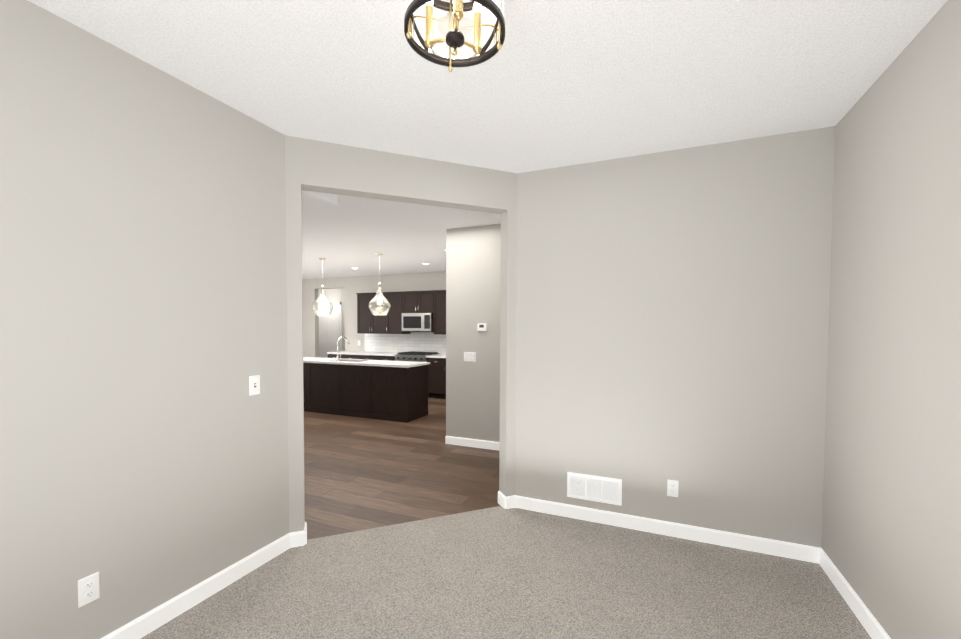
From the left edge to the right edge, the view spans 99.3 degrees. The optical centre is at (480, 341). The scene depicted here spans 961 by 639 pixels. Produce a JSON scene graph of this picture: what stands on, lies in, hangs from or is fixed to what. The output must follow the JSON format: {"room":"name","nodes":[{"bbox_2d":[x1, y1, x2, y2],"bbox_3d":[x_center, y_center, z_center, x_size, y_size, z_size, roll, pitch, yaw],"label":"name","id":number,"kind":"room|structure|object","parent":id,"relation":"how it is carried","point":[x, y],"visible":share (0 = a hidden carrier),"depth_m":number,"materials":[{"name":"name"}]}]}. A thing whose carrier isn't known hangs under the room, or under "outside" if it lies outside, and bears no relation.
{"room":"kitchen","nodes":[
{"label":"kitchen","id":0,"kind":"room"},
{"bbox_2d":[0,0,288,638],"bbox_3d":[-1.871,0.065,1.481,0.130,2.740,2.820,1,2,23],"label":"wall","id":1,"kind":"structure","parent":0,"point":[144,463],"depth_m":1.88,"materials":[{"name":"grey paint"}]},
{"bbox_2d":[78,571,99,607],"bbox_3d":[-1.692,1.074,1.768,0.010,0.118,0.072,1,2,23],"label":"outlet","id":2,"kind":"object","parent":1,"relation":"attached to","point":[89,589],"visible":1,"depth_m":1.76,"materials":[{"name":"white plastic"}]},
{"bbox_2d":[249,375,259,395],"bbox_3d":[-1.367,0.267,2.485,0.022,0.118,0.072,1,2,23],"label":"light switch","id":3,"kind":"object","parent":1,"relation":"attached to","point":[254,384],"visible":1,"depth_m":2.48,"materials":[{"name":"white plastic"}]},
{"bbox_2d":[302,190,336,209],"bbox_3d":[-2.782,-1.219,3.261,3.160,0.300,1.120,1,2,23],"label":"soffit","id":4,"kind":"structure","parent":0,"point":[311,199],"depth_m":3.08,"materials":[{"name":"grey paint"}]},
{"bbox_2d":[318,288,344,350],"bbox_3d":[-4.049,-0.285,11.765,2.690,2.740,0.130,1,2,23],"label":"wall","id":5,"kind":"structure","parent":0,"point":[336,295],"depth_m":11.65,"materials":[{"name":"grey paint"}]},
{"bbox_2d":[319,302,341,357],"bbox_3d":[-4.447,-0.019,11.836,1.050,2.200,0.061,1,2,23],"label":"entry door","id":6,"kind":"structure","parent":5,"relation":"in","point":[330,330],"depth_m":11.80,"materials":[{"name":"white"}]},
{"bbox_2d":[302,271,445,356],"bbox_3d":[-2.414,-0.215,9.868,7.520,2.740,0.130,1,2,23],"label":"wall","id":7,"kind":"structure","parent":0,"point":[354,285],"depth_m":10.10,"materials":[{"name":"grey paint"}]},
{"bbox_2d":[357,292,387,333],"bbox_3d":[-2.438,-0.657,9.610,0.883,0.950,0.331,1,2,23],"label":"upper cabinet","id":8,"kind":"object","parent":7,"relation":"attached to","point":[367,323],"depth_m":9.48,"materials":[{"name":"brown wood"}]},
{"bbox_2d":[388,291,410,333],"bbox_3d":[-1.909,-0.647,9.386,0.498,0.950,0.331,1,2,23],"label":"upper cabinet","id":9,"kind":"object","parent":7,"relation":"attached to","point":[401,302],"depth_m":9.22,"materials":[{"name":"brown wood"}]},
{"bbox_2d":[365,334,445,353],"bbox_3d":[-0.968,0.062,9.187,4.025,0.441,0.010,1,2,23],"label":"tile backsplash","id":10,"kind":"structure","parent":7,"relation":"attached to","point":[396,343],"depth_m":9.51,"materials":[{"name":"white tile"}]},
{"bbox_2d":[404,290,431,312],"bbox_3d":[-1.317,-0.869,9.128,0.785,0.483,0.331,1,2,23],"label":"upper cabinet","id":11,"kind":"object","parent":7,"relation":"attached to","point":[414,301],"depth_m":8.97,"materials":[{"name":"brown wood"}]},
{"bbox_2d":[402,313,432,331],"bbox_3d":[-1.341,-0.413,9.091,0.745,0.414,0.432,1,2,23],"label":"microwave","id":12,"kind":"object","parent":11,"relation":"attached to","point":[417,322],"visible":0.96,"depth_m":8.91,"materials":[{"name":"silver metal"}]},
{"bbox_2d":[432,290,445,333],"bbox_3d":[-0.553,-0.621,8.812,0.878,0.950,0.331,1,2,23],"label":"upper cabinet","id":13,"kind":"object","parent":7,"relation":"attached to","point":[438,296],"depth_m":8.78,"materials":[{"name":"brown wood"}]},
{"bbox_2d":[285,135,517,532],"bbox_3d":[-0.518,0.018,3.085,1.697,2.740,0.130,0,2,-22],"label":"wall","id":14,"kind":"structure","parent":0,"point":[322,166],"depth_m":2.92,"materials":[{"name":"grey paint"}]},
{"bbox_2d":[101,491,890,638],"bbox_3d":[-0.083,1.386,1.476,3.264,0.100,3.872,1,2,23],"label":"baseboard","id":15,"kind":"structure","parent":14,"relation":"attached to","point":[155,618],"depth_m":2.63,"materials":[{"name":"white wood"}]},
{"bbox_2d":[304,397,500,539],"bbox_3d":[-1.815,1.304,6.695,11.150,0.080,8.050,1,2,23],"label":"floor","id":16,"kind":"structure","parent":0,"point":[362,473],"depth_m":4.18,"materials":[{"name":"brown wood"}]},
{"bbox_2d":[328,355,362,358],"bbox_3d":[-3.030,0.724,9.748,1.012,0.865,0.616,1,2,23],"label":"base cabinet","id":17,"kind":"object","parent":16,"relation":"on","point":[329,356],"depth_m":9.41,"materials":[{"name":"brown wood"}]},
{"bbox_2d":[303,364,428,422],"bbox_3d":[-2.539,0.806,7.333,3.302,0.865,0.652,1,2,23],"label":"kitchen island","id":18,"kind":"object","parent":16,"relation":"on","point":[389,390],"depth_m":6.76,"materials":[{"name":"brown wood"}]},
{"bbox_2d":[303,357,429,367],"bbox_3d":[-2.540,0.356,7.326,3.350,0.035,0.700,1,2,23],"label":"island countertop","id":19,"kind":"structure","parent":18,"relation":"on","point":[306,360],"depth_m":6.91,"materials":[{"name":"white stone"}]},
{"bbox_2d":[335,336,349,359],"bbox_3d":[-2.398,0.128,7.181,0.097,0.432,0.328,1,2,23],"label":"faucet","id":20,"kind":"object","parent":19,"relation":"on","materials":[{"name":"silver metal"}]},
{"bbox_2d":[363,355,394,360],"bbox_3d":[-2.204,0.740,9.399,1.013,0.865,0.616,1,2,23],"label":"base cabinet","id":21,"kind":"object","parent":16,"relation":"on","point":[368,357],"depth_m":9.06,"materials":[{"name":"brown wood"}]},
{"bbox_2d":[327,351,397,354],"bbox_3d":[-2.620,0.282,9.547,1.909,0.035,0.641,1,2,23],"label":"countertop","id":22,"kind":"structure","parent":21,"relation":"on","point":[340,352],"depth_m":9.50,"materials":[{"name":"white stone"}]},
{"bbox_2d":[395,351,438,396],"bbox_3d":[-1.394,0.716,9.011,0.764,0.945,0.685,1,2,23],"label":"range","id":23,"kind":"object","parent":16,"relation":"on","point":[414,356],"visible":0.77,"depth_m":8.76,"materials":[{"name":"silver metal"}]},
{"bbox_2d":[427,359,445,398],"bbox_3d":[-0.547,0.771,8.697,1.026,0.865,0.616,1,2,23],"label":"base cabinet","id":24,"kind":"object","parent":16,"relation":"on","point":[437,377],"depth_m":8.53,"materials":[{"name":"brown wood"}]},
{"bbox_2d":[427,355,445,358],"bbox_3d":[-0.132,0.329,8.494,1.935,0.035,0.641,1,2,23],"label":"countertop","id":25,"kind":"structure","parent":24,"relation":"on","point":[430,356],"depth_m":8.51,"materials":[{"name":"white stone"}]},
{"bbox_2d":[446,228,455,436],"bbox_3d":[0.291,-0.100,6.785,0.130,2.740,3.440,1,2,23],"label":"wall","id":26,"kind":"structure","parent":0,"point":[450,327],"depth_m":5.20,"materials":[{"name":"grey paint"}]},
{"bbox_2d":[455,224,500,441],"bbox_3d":[1.377,-0.020,4.529,3.630,2.740,0.130,1,2,23],"label":"wall","id":27,"kind":"structure","parent":0,"point":[477,301],"depth_m":5.05,"materials":[{"name":"grey paint"}]},
{"bbox_2d":[464,352,475,361],"bbox_3d":[-0.135,0.195,5.100,0.165,0.118,0.011,1,2,23],"label":"light switch","id":28,"kind":"object","parent":27,"relation":"attached to","point":[469,356],"visible":1,"depth_m":5.09,"materials":[{"name":"white plastic"}]},
{"bbox_2d":[445,436,499,450],"bbox_3d":[1.222,1.299,4.557,3.630,0.100,0.014,1,2,23],"label":"baseboard","id":29,"kind":"structure","parent":27,"relation":"attached to","point":[476,443],"depth_m":5.10,"materials":[{"name":"white wood"}]},
{"bbox_2d":[477,323,486,330],"bbox_3d":[0.018,-0.173,5.016,0.120,0.094,0.026,1,2,23],"label":"thermostat","id":30,"kind":"object","parent":27,"relation":"attached to","point":[481,326],"visible":1,"depth_m":5.00,"materials":[{"name":"white plastic"}]},
{"bbox_2d":[28,0,947,278],"bbox_3d":[-2.283,-1.500,5.464,11.150,0.120,10.520,1,2,23],"label":"ceiling","id":31,"kind":"structure","parent":0,"point":[558,82],"depth_m":2.03,"materials":[{"name":"white paint"}]},
{"bbox_2d":[312,258,332,315],"bbox_3d":[-2.875,-0.987,7.437,0.362,1.040,0.362,1,2,23],"label":"pendant light","id":32,"kind":"object","parent":31,"relation":"hanging from","point":[315,302],"visible":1,"depth_m":7.45,"materials":[{"name":"clear glass"}]},
{"bbox_2d":[369,253,390,314],"bbox_3d":[-1.715,-0.966,6.946,0.362,1.040,0.362,1,2,23],"label":"pendant light","id":33,"kind":"object","parent":31,"relation":"hanging from","point":[388,305],"visible":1,"depth_m":6.97,"materials":[{"name":"clear glass"}]},
{"bbox_2d":[404,0,504,71],"bbox_3d":[-0.086,-1.131,1.382,0.340,0.327,0.340,1,2,23],"label":"semi-flush ceiling light","id":34,"kind":"object","parent":31,"relation":"attached to","point":[421,18],"visible":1,"depth_m":1.46,"materials":[{"name":"black metal"}]},
{"bbox_2d":[140,506,871,638],"bbox_3d":[-0.089,1.478,1.487,3.320,0.089,3.922,1,2,23],"label":"floor carpet","id":35,"kind":"object","parent":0,"point":[499,572],"visible":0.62,"depth_m":2.31,"materials":[{"name":"grey carpet"}]},
{"bbox_2d":[515,126,834,547],"bbox_3d":[1.231,0.029,3.017,2.092,2.740,0.130,1,2,23],"label":"wall","id":36,"kind":"structure","parent":0,"point":[672,319],"depth_m":2.86,"materials":[{"name":"grey paint"}]},
{"bbox_2d":[567,472,621,505],"bbox_3d":[0.868,1.126,3.129,0.405,0.195,0.009,1,2,23],"label":"air vent","id":37,"kind":"object","parent":36,"relation":"in","point":[595,488],"visible":1,"depth_m":3.12,"materials":[{"name":"white metal"}]},
{"bbox_2d":[667,479,678,496],"bbox_3d":[1.372,1.050,2.913,0.072,0.118,0.010,1,2,23],"label":"outlet","id":38,"kind":"object","parent":36,"relation":"attached to","point":[672,487],"visible":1,"depth_m":2.91,"materials":[{"name":"white plastic"}]},
{"bbox_2d":[822,0,960,638],"bbox_3d":[1.480,0.105,0.757,0.130,2.740,4.100,1,2,23],"label":"wall","id":39,"kind":"structure","parent":0,"point":[891,533],"depth_m":1.80,"materials":[{"name":"grey paint"}]}
]}

